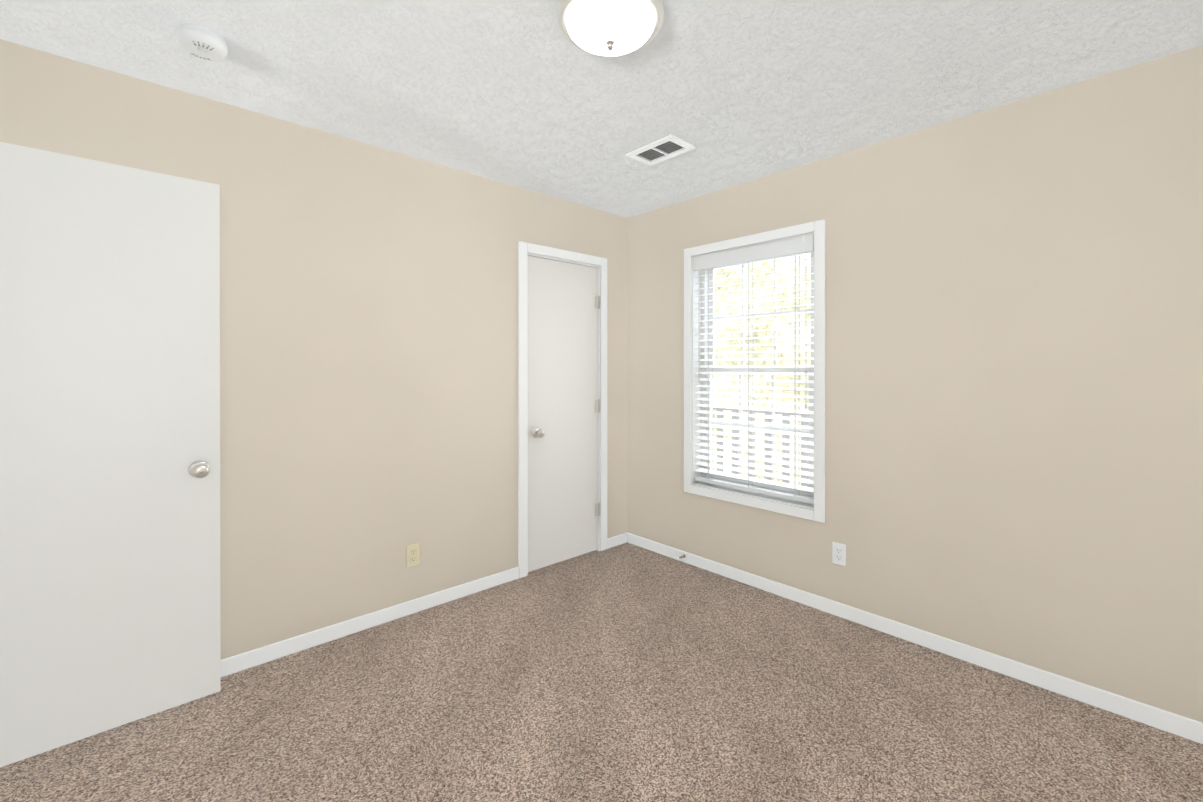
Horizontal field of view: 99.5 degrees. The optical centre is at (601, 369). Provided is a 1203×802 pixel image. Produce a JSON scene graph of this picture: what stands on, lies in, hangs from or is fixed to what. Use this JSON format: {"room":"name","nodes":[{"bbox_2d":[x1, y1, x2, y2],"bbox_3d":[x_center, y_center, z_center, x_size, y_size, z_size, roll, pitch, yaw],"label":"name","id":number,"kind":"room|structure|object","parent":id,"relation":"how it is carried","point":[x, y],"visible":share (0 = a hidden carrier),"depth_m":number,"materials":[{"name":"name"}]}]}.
{"room":"empty bedroom","nodes":[
{"label":"empty bedroom","id":0,"kind":"room"},
{"bbox_2d":[0,39,626,659],"bbox_3d":[-1.124,0.085,2.717,3.460,2.440,0.140,0,0,-43],"label":"wall","id":1,"kind":"structure","parent":0,"point":[368,365],"depth_m":2.50,"materials":[{"name":"beige paint"}]},
{"bbox_2d":[221,567,518,676],"bbox_3d":[-1.370,1.270,2.372,2.346,0.072,0.035,0,0,-43],"label":"baseboard","id":2,"kind":"structure","parent":1,"relation":"attached to","point":[233,664],"depth_m":2.52,"materials":[{"name":"white wood"}]},
{"bbox_2d":[407,543,419,566],"bbox_3d":[-1.007,0.996,2.726,0.070,0.115,0.008,0,0,-43],"label":"electrical outlet","id":3,"kind":"object","parent":1,"relation":"attached to","point":[413,554],"visible":1,"depth_m":2.72,"materials":[{"name":"beige plastic"}]},
{"bbox_2d":[518,241,606,577],"bbox_3d":[-0.286,0.252,3.481,0.754,2.101,0.157,0,0,-43],"label":"door frame","id":4,"kind":"structure","parent":1,"relation":"attached to","point":[525,250],"depth_m":3.23,"materials":[{"name":"white wood"}]},
{"bbox_2d":[528,256,599,571],"bbox_3d":[-0.222,0.285,3.435,0.632,2.012,0.107,0,0,-43],"label":"closet door","id":5,"kind":"structure","parent":1,"relation":"in","point":[563,407],"depth_m":3.42,"materials":[{"name":"white painted wood"},{"name":"satin nickel"}]},
{"bbox_2d":[0,542,1202,801],"bbox_3d":[0.079,1.358,1.524,3.600,0.100,3.530,0,0,-43],"label":"floor","id":6,"kind":"structure","parent":0,"point":[626,672],"depth_m":1.89,"materials":[{"name":"carpet"}]},
{"bbox_2d":[0,0,1202,217],"bbox_3d":[0.079,-1.182,1.517,3.600,0.100,3.530,0,0,-43],"label":"ceiling","id":7,"kind":"structure","parent":0,"point":[524,94],"depth_m":1.93,"materials":[{"name":"white paint"}]},
{"bbox_2d":[175,24,227,60],"bbox_3d":[-1.362,-1.105,1.737,0.143,0.054,0.143,0,0,-43],"label":"smoke detector","id":8,"kind":"object","parent":7,"relation":"attached to","point":[200,42],"visible":1,"depth_m":1.70,"materials":[{"name":"white plastic"}]},
{"bbox_2d":[557,0,663,55],"bbox_3d":[0.028,-1.072,1.617,0.340,0.120,0.340,0,0,-43],"label":"ceiling light","id":9,"kind":"object","parent":7,"relation":"attached to","point":[609,27],"visible":1,"depth_m":1.57,"materials":[{"name":"white glass"}]},
{"bbox_2d":[626,135,694,165],"bbox_3d":[0.303,-1.129,2.640,0.200,0.012,0.305,0,0,-43],"label":"ceiling vent","id":10,"kind":"object","parent":7,"relation":"in","point":[662,149],"visible":1,"depth_m":2.63,"materials":[{"name":"white metal"}]},
{"bbox_2d":[627,45,1202,722],"bbox_3d":[1.349,0.085,2.696,0.140,2.440,3.530,0,0,-43],"label":"wall","id":11,"kind":"structure","parent":0,"point":[1013,381],"depth_m":2.19,"materials":[{"name":"beige paint"}]},
{"bbox_2d":[684,219,824,522],"bbox_3d":[0.935,0.010,3.138,0.166,1.633,0.946,0,0,-43],"label":"window","id":12,"kind":"structure","parent":11,"relation":"in","point":[740,481],"depth_m":3.13,"materials":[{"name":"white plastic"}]},
{"bbox_2d":[693,234,813,503],"bbox_3d":[0.908,0.001,3.113,0.072,1.486,0.814,0,0,-43],"label":"window blinds","id":13,"kind":"object","parent":12,"relation":"attached to","point":[792,246],"visible":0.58,"depth_m":3.08,"materials":[{"name":"white plastic"}]},
{"bbox_2d":[832,542,845,566],"bbox_3d":[1.255,0.977,2.691,0.008,0.115,0.070,0,0,-43],"label":"electrical outlet","id":14,"kind":"object","parent":11,"relation":"attached to","point":[838,553],"visible":1,"depth_m":2.69,"materials":[{"name":"white plastic"}]},
{"bbox_2d":[621,532,1202,743],"bbox_3d":[1.281,1.269,2.657,0.018,0.072,3.220,0,0,-43],"label":"baseboard","id":15,"kind":"structure","parent":11,"relation":"attached to","point":[1174,723],"depth_m":2.28,"materials":[{"name":"white wood"}]},
{"bbox_3d":[-1.142,0.091,0.294,0.140,2.440,3.390,0,0,-43],"label":"wall","id":16,"kind":"structure","parent":0,"visible":0},
{"bbox_2d":[0,142,222,766],"bbox_3d":[-1.839,0.278,1.779,0.832,2.031,0.179,0,0,-43],"label":"entry door","id":17,"kind":"structure","parent":16,"relation":"in","point":[111,465],"depth_m":1.82,"materials":[{"name":"white wood"}]},
{"label":"outside","id":18,"kind":"structure","parent":0,"visible":0},
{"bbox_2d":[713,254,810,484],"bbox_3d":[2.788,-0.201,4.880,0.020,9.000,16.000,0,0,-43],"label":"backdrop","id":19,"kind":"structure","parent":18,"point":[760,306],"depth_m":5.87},
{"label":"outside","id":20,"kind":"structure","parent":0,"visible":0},
{"bbox_2d":[713,408,807,486],"bbox_3d":[1.975,0.920,3.721,0.090,1.165,6.600,0,0,-43],"label":"rail","id":21,"kind":"object","parent":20,"point":[766,442],"depth_m":4.31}
]}

